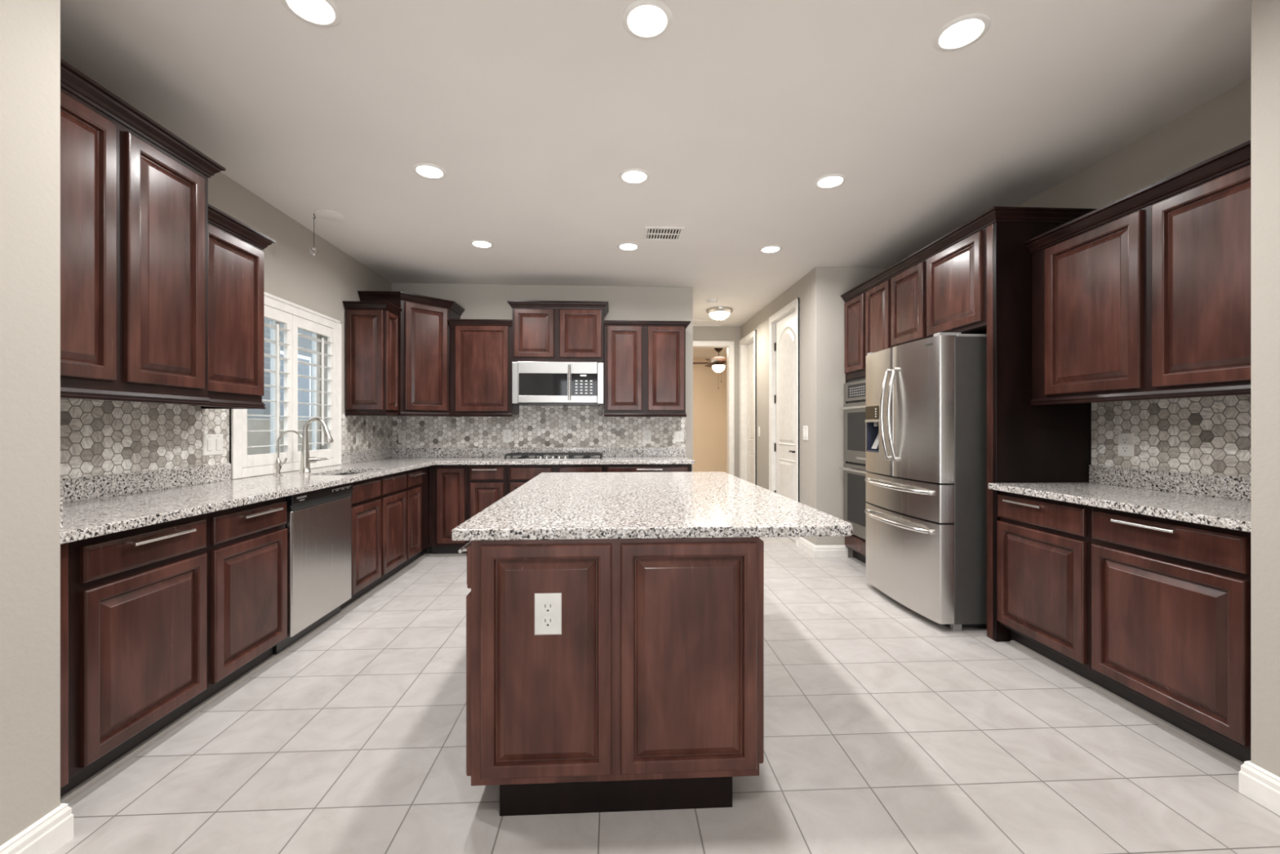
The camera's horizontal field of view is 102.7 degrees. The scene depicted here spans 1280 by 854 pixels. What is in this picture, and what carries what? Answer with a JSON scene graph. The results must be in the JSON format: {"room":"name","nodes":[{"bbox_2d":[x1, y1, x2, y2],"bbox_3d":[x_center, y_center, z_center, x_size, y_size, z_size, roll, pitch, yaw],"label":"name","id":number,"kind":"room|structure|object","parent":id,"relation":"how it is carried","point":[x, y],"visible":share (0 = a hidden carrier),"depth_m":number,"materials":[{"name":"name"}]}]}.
{"room":"kitchen","nodes":[
{"label":"kitchen","id":0,"kind":"room"},
{"bbox_2d":[0,0,60,845],"bbox_3d":[-1.975,-0.140,-1.409,0.850,2.720,5.790,0,0,-3],"label":"wall","id":1,"kind":"structure","parent":0,"point":[30,29],"depth_m":1.42,"materials":[{"name":"beige paint"}]},
{"bbox_2d":[0,803,73,853],"bbox_3d":[-1.598,1.164,-1.280,0.117,0.112,5.607,0,0,-3],"label":"baseboard","id":2,"kind":"structure","parent":1,"relation":"attached to","point":[53,830],"depth_m":1.45,"materials":[{"name":"white paint"}]},
{"bbox_2d":[60,553,466,803],"bbox_3d":[-1.764,1.211,3.194,0.395,0.018,3.362,0,0,-3],"label":"trim","id":3,"kind":"structure","parent":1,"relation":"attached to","point":[91,781],"depth_m":2.20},
{"bbox_2d":[208,172,391,478],"bbox_3d":[-2.571,-0.140,3.452,0.160,2.720,3.980,0,0,-3],"label":"wall","id":4,"kind":"structure","parent":0,"point":[321,282],"depth_m":3.80,"materials":[{"name":"beige paint"}]},
{"bbox_2d":[60,58,225,405],"bbox_3d":[-2.195,-0.676,1.978,0.433,1.148,0.976,0,0,-3],"label":"upper cabinet","id":5,"kind":"object","parent":4,"relation":"attached to","point":[134,193],"visible":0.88,"depth_m":2.02,"materials":[{"name":"brown wood"}]},
{"bbox_2d":[60,397,229,479],"bbox_3d":[-2.426,0.046,2.273,0.007,0.342,1.600,0,0,-3],"label":"tile backsplash","id":6,"kind":"structure","parent":4,"relation":"attached to","point":[98,437],"depth_m":2.45,"materials":[{"name":"tile"}]},
{"bbox_2d":[202,434,222,455],"bbox_3d":[-2.452,0.102,2.944,0.010,0.120,0.150,0,0,-3],"label":"light switch","id":7,"kind":"object","parent":6,"relation":"attached to","point":[212,444],"visible":1,"depth_m":2.94,"materials":[{"name":"white plastic"}]},
{"bbox_2d":[191,204,275,408],"bbox_3d":[-2.264,-0.586,2.678,0.368,0.968,0.516,0,0,-3],"label":"upper cabinet","id":8,"kind":"object","parent":4,"relation":"attached to","point":[236,255],"visible":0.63,"depth_m":2.67,"materials":[{"name":"brown wood"}]},
{"bbox_2d":[229,292,342,479],"bbox_3d":[-2.556,-0.285,3.683,0.165,1.200,1.230,0,0,-3],"label":"window","id":9,"kind":"structure","parent":4,"relation":"in","point":[237,471],"depth_m":3.72,"materials":[{"name":"white paint"}]},
{"bbox_2d":[242,305,292,467],"bbox_3d":[-2.482,-0.275,3.408,0.104,1.054,0.495,0,0,1],"label":"plantation shutter","id":10,"kind":"object","parent":9,"relation":"attached to","point":[257,460],"visible":0.63,"depth_m":3.50,"materials":[{"name":"white paint"}]},
{"bbox_2d":[292,315,333,462],"bbox_3d":[-2.510,-0.275,3.925,0.105,1.054,0.533,0,0,0],"label":"plantation shutter","id":11,"kind":"object","parent":9,"relation":"attached to","point":[297,322],"visible":0.91,"depth_m":3.90,"materials":[{"name":"white paint"}]},
{"bbox_2d":[342,412,391,452],"bbox_3d":[-2.557,0.046,4.808,0.007,0.342,1.017,0,0,-3],"label":"tile backsplash","id":12,"kind":"structure","parent":4,"relation":"attached to","point":[375,430],"depth_m":4.79,"materials":[{"name":"tile"}]},
{"bbox_2d":[355,432,361,444],"bbox_3d":[-2.539,0.105,4.627,0.008,0.108,0.085,0,0,-3],"label":"outlet","id":13,"kind":"object","parent":12,"relation":"attached to","point":[358,435],"visible":1,"depth_m":4.62,"materials":[{"name":"white plastic"}]},
{"bbox_2d":[342,301,402,416],"bbox_3d":[-2.354,-0.586,4.522,0.378,0.976,0.296,0,0,-3],"label":"upper cabinet","id":14,"kind":"object","parent":4,"relation":"attached to","point":[371,327],"visible":1,"depth_m":4.41,"materials":[{"name":"brown wood"}]},
{"bbox_2d":[391,282,693,543],"bbox_3d":[-1.013,-0.140,5.465,3.160,2.720,0.120,0,0,-3],"label":"wall","id":15,"kind":"structure","parent":0,"point":[479,301],"depth_m":5.43,"materials":[{"name":"beige paint"}]},
{"bbox_2d":[357,290,465,417],"bbox_3d":[-2.190,-0.665,4.989,0.753,1.126,0.703,0,0,-3],"label":"upper cabinet","id":16,"kind":"object","parent":15,"relation":"attached to","point":[424,324],"visible":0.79,"depth_m":4.81,"materials":[{"name":"brown wood"}]},
{"bbox_2d":[448,319,519,416],"bbox_3d":[-1.565,-0.575,5.177,0.602,0.946,0.393,0,0,-3],"label":"upper cabinet","id":17,"kind":"object","parent":15,"relation":"attached to","point":[482,349],"visible":0.98,"depth_m":5.01,"materials":[{"name":"brown wood"}]},
{"bbox_2d":[391,404,685,448],"bbox_3d":[-1.045,-0.017,5.399,3.072,0.467,0.007,0,0,-3],"label":"tile backsplash","id":18,"kind":"structure","parent":15,"relation":"attached to","point":[535,426],"depth_m":5.40,"materials":[{"name":"tile"}]},
{"bbox_2d":[398,430,405,443],"bbox_3d":[-2.472,0.103,5.317,0.075,0.130,0.008,0,0,-3],"label":"outlet","id":19,"kind":"object","parent":18,"relation":"attached to","point":[402,433],"visible":1,"depth_m":5.32,"materials":[{"name":"white plastic"}]},
{"bbox_2d":[502,429,511,442],"bbox_3d":[-1.395,0.092,5.373,0.090,0.135,0.008,0,0,-3],"label":"outlet","id":20,"kind":"object","parent":18,"relation":"attached to","point":[507,433],"visible":1,"depth_m":5.37,"materials":[{"name":"white plastic"}]},
{"bbox_2d":[643,430,651,444],"bbox_3d":[0.077,0.105,5.449,0.088,0.148,0.008,0,0,-3],"label":"outlet","id":21,"kind":"object","parent":18,"relation":"attached to","point":[646,433],"visible":1,"depth_m":5.45,"materials":[{"name":"white plastic"}]},
{"bbox_2d":[673,431,684,441],"bbox_3d":[0.413,0.102,5.465,0.110,0.112,0.010,0,0,-3],"label":"light switch","id":22,"kind":"object","parent":18,"relation":"attached to","point":[678,436],"visible":1,"depth_m":5.46,"materials":[{"name":"white plastic"}]},
{"bbox_2d":[506,300,608,365],"bbox_3d":[-0.813,-0.935,5.198,0.984,0.586,0.428,0,0,-3],"label":"upper cabinet","id":23,"kind":"object","parent":15,"relation":"attached to","point":[544,331],"visible":0.96,"depth_m":5.01,"materials":[{"name":"brown wood"}]},
{"bbox_2d":[511,361,604,405],"bbox_3d":[-0.810,-0.427,5.175,0.888,0.418,0.460,0,0,-3],"label":"microwave","id":24,"kind":"object","parent":23,"relation":"attached to","point":[533,383],"visible":1,"depth_m":5.00,"materials":[{"name":"metal"}]},
{"bbox_2d":[604,320,690,417],"bbox_3d":[0.065,-0.577,5.261,0.860,0.950,0.393,0,0,-3],"label":"upper cabinet","id":25,"kind":"object","parent":15,"relation":"attached to","point":[645,361],"visible":1,"depth_m":5.09,"materials":[{"name":"brown wood"}]},
{"bbox_2d":[60,0,1250,357],"bbox_3d":[0.818,-1.554,3.547,7.200,0.133,15.600,0,0,-3],"label":"ceiling","id":26,"kind":"structure","parent":0,"point":[532,112],"depth_m":2.45,"materials":[{"name":"paint"}]},
{"bbox_2d":[280,0,341,27],"bbox_3d":[-1.174,-1.497,1.827,0.188,0.006,0.188,0,0,-3],"label":"recessed light","id":27,"kind":"object","parent":26,"relation":"in","point":[319,13],"visible":1,"depth_m":1.84,"materials":[{"name":"white glass"}]},
{"bbox_2d":[310,213,317,255],"bbox_3d":[-2.294,-1.353,3.603,0.044,0.294,0.044,0,0,20],"label":"crystal","id":28,"kind":"object","parent":26,"relation":"hanging from","point":[313,251],"visible":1,"depth_m":3.60,"materials":[{"name":"white"}]},
{"bbox_2d":[412,163,446,179],"bbox_3d":[-1.234,-1.497,3.004,0.188,0.006,0.188,0,0,-3],"label":"recessed light","id":29,"kind":"object","parent":26,"relation":"in","point":[428,171],"visible":1,"depth_m":2.99,"materials":[{"name":"white"}]},
{"bbox_2d":[470,240,493,248],"bbox_3d":[-1.296,-1.497,4.196,0.188,0.006,0.188,0,0,-3],"label":"recessed light","id":30,"kind":"object","parent":26,"relation":"in","point":[477,243],"visible":1,"depth_m":4.18,"materials":[{"name":"white"}]},
{"bbox_2d":[617,242,639,250],"bbox_3d":[-0.095,-1.497,4.258,0.188,0.006,0.188,0,0,-3],"label":"recessed light","id":31,"kind":"object","parent":26,"relation":"in","point":[625,246],"visible":1,"depth_m":4.25,"materials":[{"name":"white"}]},
{"bbox_2d":[618,168,649,184],"bbox_3d":[-0.034,-1.497,3.066,0.188,0.006,0.188,0,0,-3],"label":"recessed light","id":32,"kind":"object","parent":26,"relation":"in","point":[633,176],"visible":1,"depth_m":3.06,"materials":[{"name":"white glass"}]},
{"bbox_2d":[622,0,672,39],"bbox_3d":[0.027,-1.497,1.889,0.188,0.006,0.188,0,0,-3],"label":"recessed light","id":33,"kind":"object","parent":26,"relation":"in","point":[646,22],"visible":1,"depth_m":1.88,"materials":[{"name":"white"}]},
{"bbox_2d":[643,226,684,240],"bbox_3d":[0.181,-1.496,3.972,0.300,0.008,0.270,0,0,-3],"label":"ceiling vent","id":34,"kind":"object","parent":26,"relation":"in","point":[651,233],"visible":1,"depth_m":3.96,"materials":[{"name":"white metal"}]},
{"bbox_2d":[693,347,726,388],"bbox_3d":[1.466,-1.104,9.715,1.277,0.792,1.270,0,0,-3],"label":"ceiling fan","id":35,"kind":"object","parent":26,"relation":"hanging from","point":[717,363],"visible":0.96,"depth_m":9.61,"materials":[{"name":"brown wood"}]},
{"bbox_2d":[693,319,726,326],"bbox_3d":[0.872,-1.494,7.355,0.660,0.012,0.400,0,0,-3],"label":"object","id":36,"kind":"structure","parent":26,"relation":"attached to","point":[695,322],"depth_m":7.36,"materials":[{"name":"white paint"}]},
{"bbox_2d":[706,298,717,303],"bbox_3d":[0.855,-1.482,6.052,0.130,0.037,0.130,0,0,-3],"label":"smoke detector","id":37,"kind":"object","parent":26,"relation":"attached to","point":[709,300],"visible":1,"depth_m":6.01,"materials":[{"name":"white paint"}]},
{"bbox_2d":[706,306,733,321],"bbox_3d":[1.014,-1.424,6.541,0.344,0.152,0.344,0,0,-3],"label":"dome light","id":38,"kind":"object","parent":26,"relation":"attached to","point":[719,313],"visible":1,"depth_m":6.44,"materials":[{"name":"white glass"}]},
{"bbox_2d":[759,244,782,253],"bbox_3d":[1.101,-1.497,4.319,0.188,0.006,0.188,0,0,-3],"label":"recessed light","id":39,"kind":"object","parent":26,"relation":"in","point":[772,248],"visible":1,"depth_m":4.31,"materials":[{"name":"white"}]},
{"bbox_2d":[813,173,846,188],"bbox_3d":[1.163,-1.497,3.128,0.188,0.006,0.188,0,0,-3],"label":"recessed light","id":40,"kind":"object","parent":26,"relation":"in","point":[832,180],"visible":1,"depth_m":3.12,"materials":[{"name":"white"}]},
{"bbox_2d":[933,13,991,51],"bbox_3d":[1.223,-1.497,1.951,0.188,0.006,0.188,0,0,-3],"label":"recessed light","id":41,"kind":"object","parent":26,"relation":"in","point":[963,31],"visible":1,"depth_m":1.94,"materials":[{"name":"white"}]},
{"bbox_2d":[52,537,1279,853],"bbox_3d":[0.818,1.270,3.547,7.200,0.100,15.600,0,0,-3],"label":"floor","id":42,"kind":"structure","parent":0,"point":[889,728],"depth_m":1.85,"materials":[{"name":"beige tile"}]},
{"bbox_2d":[60,513,207,796],"bbox_3d":[-2.090,0.786,1.832,0.629,0.868,0.675,0,0,-3],"label":"base cabinet","id":43,"kind":"object","parent":42,"relation":"on","point":[134,602],"visible":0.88,"depth_m":1.81,"materials":[{"name":"brown wood"}]},
{"bbox_2d":[60,447,694,543],"bbox_3d":[-0.950,0.284,3.478,3.080,0.135,3.854,0,0,-3],"label":"countertop","id":44,"kind":"structure","parent":43,"relation":"on","point":[91,506],"depth_m":2.67,"materials":[{"name":"stone"}]},
{"bbox_2d":[273,430,302,475],"bbox_3d":[-2.299,0.169,3.341,0.174,0.296,0.052,0,0,-3],"label":"filter faucet","id":45,"kind":"object","parent":44,"relation":"on","point":[277,464],"visible":1,"depth_m":3.33,"materials":[{"name":"silver metal"}]},
{"bbox_2d":[299,417,333,472],"bbox_3d":[-2.269,0.125,3.592,0.203,0.384,0.119,0,0,-32],"label":"kitchen faucet","id":46,"kind":"object","parent":44,"relation":"on","point":[305,460],"visible":1,"depth_m":3.57,"materials":[{"name":"silver metal"}]},
{"bbox_2d":[333,472,359,475],"bbox_3d":[-2.094,0.436,3.664,0.363,0.168,0.633,0,0,-3],"label":"sink","id":47,"kind":"object","parent":44,"relation":"in","point":[343,473],"visible":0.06,"depth_m":3.95,"materials":[{"name":"metal"}]},
{"bbox_2d":[504,452,602,460],"bbox_3d":[-0.840,0.287,5.074,0.926,0.060,0.380,0,0,-3],"label":"gas cooktop","id":48,"kind":"object","parent":44,"relation":"in","point":[524,456],"visible":1,"depth_m":4.96,"materials":[{"name":"metal"}]},
{"bbox_2d":[191,496,287,709],"bbox_3d":[-2.120,0.786,2.431,0.629,0.868,0.522,0,0,-3],"label":"base cabinet","id":49,"kind":"object","parent":42,"relation":"on","point":[247,544],"visible":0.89,"depth_m":2.38,"materials":[{"name":"brown wood"}]},
{"bbox_2d":[272,482,352,654],"bbox_3d":[-2.160,0.789,3.012,0.610,0.862,0.630,0,0,-3],"label":"dishwasher","id":50,"kind":"object","parent":42,"relation":"on","point":[318,524],"visible":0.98,"depth_m":2.95,"materials":[{"name":"silver metal"}]},
{"bbox_2d":[340,471,406,608],"bbox_3d":[-2.207,0.787,3.790,0.597,0.866,0.918,0,0,-3],"label":"base cabinet","id":51,"kind":"object","parent":42,"relation":"on","point":[379,504],"visible":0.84,"depth_m":3.73,"materials":[{"name":"wood"}]},
{"bbox_2d":[397,466,428,571],"bbox_3d":[-2.228,0.786,4.514,0.629,0.868,0.528,0,0,-3],"label":"base cabinet","id":52,"kind":"object","parent":42,"relation":"on","point":[417,479],"visible":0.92,"depth_m":4.47,"materials":[{"name":"brown wood"}]},
{"bbox_2d":[429,464,467,555],"bbox_3d":[-1.812,0.786,5.072,0.357,0.868,0.577,0,0,-3],"label":"base cabinet","id":53,"kind":"object","parent":42,"relation":"on","point":[448,483],"visible":0.63,"depth_m":4.79,"materials":[{"name":"brown wood"}]},
{"bbox_2d":[467,464,506,542],"bbox_3d":[-1.449,0.786,5.074,0.364,0.868,0.609,0,0,-3],"label":"base cabinet","id":54,"kind":"object","parent":42,"relation":"on","point":[486,483],"visible":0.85,"depth_m":4.81,"materials":[{"name":"brown wood"}]},
{"bbox_2d":[506,464,604,494],"bbox_3d":[-0.809,0.786,5.124,0.916,0.868,0.577,0,0,-3],"label":"base cabinet","id":55,"kind":"object","parent":42,"relation":"on","point":[517,475],"visible":0.16,"depth_m":4.83,"materials":[{"name":"brown wood"}]},
{"bbox_2d":[457,537,764,816],"bbox_3d":[-0.135,0.786,2.527,0.985,0.867,1.858,0,0,-3],"label":"kitchen island","id":56,"kind":"object","parent":42,"relation":"on","point":[649,695],"visible":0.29,"depth_m":1.61,"materials":[{"name":"brown wood"}]},
{"bbox_2d":[534,592,561,635],"bbox_3d":[-0.285,0.580,1.587,0.083,0.128,0.008,0,0,-3],"label":"outlet","id":57,"kind":"object","parent":56,"relation":"attached to","point":[548,606],"visible":1,"depth_m":1.58,"materials":[{"name":"white plastic"}]},
{"bbox_2d":[541,600,554,613],"bbox_3d":[-0.285,0.558,1.585,0.040,0.038,0.003,0,0,-3],"label":"receptacle","id":58,"kind":"object","parent":57,"relation":"attached to","point":[547,606],"depth_m":1.58,"materials":[{"name":"white plastic"}]},
{"bbox_2d":[541,615,554,627],"bbox_3d":[-0.285,0.602,1.585,0.040,0.038,0.003,0,0,-3],"label":"receptacle","id":59,"kind":"object","parent":57,"relation":"attached to","point":[547,621],"depth_m":1.58,"materials":[{"name":"white plastic"}]},
{"bbox_2d":[451,471,853,540],"bbox_3d":[0.007,0.335,2.608,1.287,0.035,1.992,0,0,-3],"label":"island countertop","id":60,"kind":"structure","parent":56,"relation":"on","point":[593,504],"depth_m":1.92,"materials":[{"name":"stone"}]},
{"bbox_2d":[604,463,691,471],"bbox_3d":[0.068,0.786,5.153,0.834,0.868,0.609,0,0,-3],"label":"base cabinet","id":61,"kind":"object","parent":42,"relation":"on","point":[666,467],"visible":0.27,"depth_m":4.89,"materials":[{"name":"brown wood"}]},
{"bbox_2d":[840,269,891,564],"bbox_3d":[2.206,-0.006,4.417,0.613,2.452,0.799,0,0,-3],"label":"tall cabinet","id":62,"kind":"object","parent":42,"relation":"on","point":[867,305],"visible":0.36,"depth_m":4.43,"materials":[{"name":"brown wood"}]},
{"bbox_2d":[839,377,869,539],"bbox_3d":[2.152,0.270,4.415,0.587,1.400,0.733,0,0,-3],"label":"double wall oven","id":63,"kind":"object","parent":62,"relation":"in","point":[855,471],"visible":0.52,"depth_m":4.53,"materials":[{"name":"silver metal"}]},
{"bbox_2d":[865,332,986,630],"bbox_3d":[2.079,0.328,3.504,0.856,1.784,0.901,0,0,-3],"label":"refrigerator","id":64,"kind":"object","parent":42,"relation":"on","point":[926,408],"visible":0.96,"depth_m":3.11,"materials":[{"name":"grey metal"}]},
{"bbox_2d":[885,206,1096,641],"bbox_3d":[2.256,-0.006,3.446,0.613,2.452,1.143,0,0,-3],"label":"tall cabinet","id":65,"kind":"object","parent":42,"relation":"on","point":[976,277],"visible":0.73,"depth_m":2.93,"materials":[{"name":"brown wood"}]},
{"bbox_2d":[996,490,1103,687],"bbox_3d":[2.304,0.786,2.644,0.599,0.868,0.553,0,0,-3],"label":"base cabinet","id":66,"kind":"object","parent":42,"relation":"on","point":[1043,545],"visible":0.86,"depth_m":2.57,"materials":[{"name":"brown wood"}]},
{"bbox_2d":[1090,506,1250,762],"bbox_3d":[2.335,0.786,2.043,0.599,0.868,0.648,0,0,-3],"label":"base cabinet","id":67,"kind":"object","parent":42,"relation":"on","point":[1171,598],"visible":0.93,"depth_m":1.99,"materials":[{"name":"brown wood"}]},
{"bbox_2d":[988,464,1250,532],"bbox_3d":[2.313,0.284,2.319,0.620,0.135,1.202,0,0,-3],"label":"countertop","id":68,"kind":"structure","parent":67,"relation":"on","point":[1224,501],"depth_m":2.35,"materials":[{"name":"stone"}]},
{"bbox_2d":[693,357,726,472],"bbox_3d":[1.478,-0.140,11.151,4.700,2.720,0.120,0,0,-3],"label":"wall","id":69,"kind":"structure","parent":0,"point":[709,402],"depth_m":11.09,"materials":[{"name":"beige paint"}]},
{"bbox_2d":[693,325,740,477],"bbox_3d":[0.976,-0.140,7.670,1.040,2.720,0.120,0,0,-3],"label":"wall","id":70,"kind":"structure","parent":0,"point":[700,333],"depth_m":7.63,"materials":[{"name":"beige paint"}]},
{"bbox_2d":[693,340,733,475],"bbox_3d":[0.930,-0.028,7.654,0.935,2.495,0.148,0,0,-3],"label":"trim","id":71,"kind":"structure","parent":70,"relation":"attached to","point":[729,345],"depth_m":7.61,"materials":[{"name":"white paint"}]},
{"bbox_2d":[740,266,887,556],"bbox_3d":[1.993,-0.140,6.296,0.850,2.720,2.970,0,0,-3],"label":"wall","id":72,"kind":"structure","parent":0,"point":[822,375],"depth_m":4.80,"materials":[{"name":"beige paint"}]},
{"bbox_2d":[739,329,756,484],"bbox_3d":[1.569,-0.033,7.190,0.146,2.505,0.830,0,0,-3],"label":"trim","id":73,"kind":"structure","parent":72,"relation":"attached to","point":[751,337],"depth_m":7.53,"materials":[{"name":"white paint"}]},
{"bbox_2d":[747,342,753,483],"bbox_3d":[1.611,0.007,7.192,0.044,2.410,0.664,0,0,-3],"label":"door","id":74,"kind":"structure","parent":72,"relation":"in","point":[750,347],"depth_m":7.32,"materials":[{"name":"white paint"}]},
{"bbox_2d":[773,311,795,541],"bbox_3d":[1.616,-0.008,5.687,0.099,2.440,0.796,0,0,-3],"label":"door","id":75,"kind":"structure","parent":72,"relation":"in","point":[784,344],"depth_m":5.72,"materials":[{"name":"white paint"}]},
{"bbox_2d":[768,297,799,546],"bbox_3d":[1.647,-0.048,5.682,0.146,2.535,0.950,0,0,-3],"label":"trim","id":76,"kind":"structure","parent":72,"relation":"attached to","point":[794,305],"depth_m":5.72,"materials":[{"name":"white paint"}]},
{"bbox_2d":[803,426,808,439],"bbox_3d":[1.627,0.060,5.045,0.010,0.140,0.120,0,0,-3],"label":"light switch","id":77,"kind":"object","parent":72,"relation":"attached to","point":[805,428],"visible":1,"depth_m":5.02,"materials":[{"name":"white plastic"}]},
{"bbox_2d":[798,536,848,557],"bbox_3d":[1.776,1.164,4.997,0.317,0.112,0.432,0,0,-3],"label":"baseboard","id":78,"kind":"structure","parent":72,"relation":"attached to","point":[815,551],"depth_m":4.79,"materials":[{"name":"white paint"}]},
{"bbox_2d":[1017,79,1250,208],"bbox_3d":[2.631,-0.140,3.345,0.120,2.720,3.230,0,0,-3],"label":"wall","id":79,"kind":"structure","parent":0,"point":[1221,124],"depth_m":2.56,"materials":[{"name":"beige paint"}]},
{"bbox_2d":[1023,140,1250,405],"bbox_3d":[2.418,-0.587,2.326,0.405,0.930,1.197,0,0,-3],"label":"upper cabinet","id":80,"kind":"object","parent":79,"relation":"attached to","point":[1144,294],"visible":0.98,"depth_m":2.27,"materials":[{"name":"brown wood"}]},
{"bbox_2d":[1091,394,1250,477],"bbox_3d":[2.619,0.034,2.333,0.007,0.367,1.200,0,0,-3],"label":"tile backsplash","id":81,"kind":"structure","parent":79,"relation":"attached to","point":[1207,435],"depth_m":2.48,"materials":[{"name":"tile"}]},
{"bbox_2d":[1117,432,1134,457],"bbox_3d":[2.591,0.095,2.732,0.008,0.125,0.085,0,0,-3],"label":"outlet","id":82,"kind":"object","parent":81,"relation":"attached to","point":[1126,441],"visible":1,"depth_m":2.73,"materials":[{"name":"white plastic"}]},
{"bbox_2d":[1120,436,1128,444],"bbox_3d":[2.588,0.073,2.732,0.003,0.039,0.041,0,0,-3],"label":"receptacle","id":83,"kind":"object","parent":82,"relation":"attached to","point":[1124,440],"depth_m":2.73,"materials":[{"name":"white plastic"}]},
{"bbox_2d":[1120,444,1128,452],"bbox_3d":[2.588,0.117,2.732,0.003,0.039,0.041,0,0,-3],"label":"receptacle","id":84,"kind":"object","parent":82,"relation":"attached to","point":[1124,448],"depth_m":2.73,"materials":[{"name":"white plastic"}]},
{"bbox_2d":[1250,0,1279,777],"bbox_3d":[2.546,-0.140,-1.175,0.755,2.720,5.790,0,0,-3],"label":"wall","id":85,"kind":"structure","parent":0,"point":[1264,14],"depth_m":1.66,"materials":[{"name":"beige paint"}]},
{"bbox_2d":[1009,640,1244,768],"bbox_3d":[2.129,1.211,2.303,0.026,0.018,1.180,0,0,-3],"label":"trim","id":86,"kind":"structure","parent":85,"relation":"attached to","point":[1177,731],"depth_m":2.19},
{"bbox_2d":[1238,760,1279,815],"bbox_3d":[2.205,1.164,-1.084,0.117,0.112,5.607,0,0,-3],"label":"baseboard","id":87,"kind":"structure","parent":85,"relation":"attached to","point":[1262,786],"depth_m":1.66,"materials":[{"name":"white paint"}]},
{"label":"outside","id":88,"kind":"structure","parent":0,"visible":0},
{"bbox_3d":[-6.050,1.290,4.695,6.400,0.100,14.000,0,0,-3],"label":"yard","id":89,"kind":"structure","parent":88,"visible":0},
{"bbox_2d":[247,417,311,454],"bbox_3d":[-4.603,0.569,5.771,0.200,1.338,12.000,0,0,-3],"label":"wall","id":90,"kind":"structure","parent":89,"relation":"on","point":[254,438],"depth_m":6.16,"materials":[{"name":"white paint"}]},
{"bbox_2d":[247,318,311,419],"bbox_3d":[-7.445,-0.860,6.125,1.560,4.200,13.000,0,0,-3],"label":"neighbor house","id":91,"kind":"structure","parent":89,"relation":"on","point":[304,410],"depth_m":10.31,"materials":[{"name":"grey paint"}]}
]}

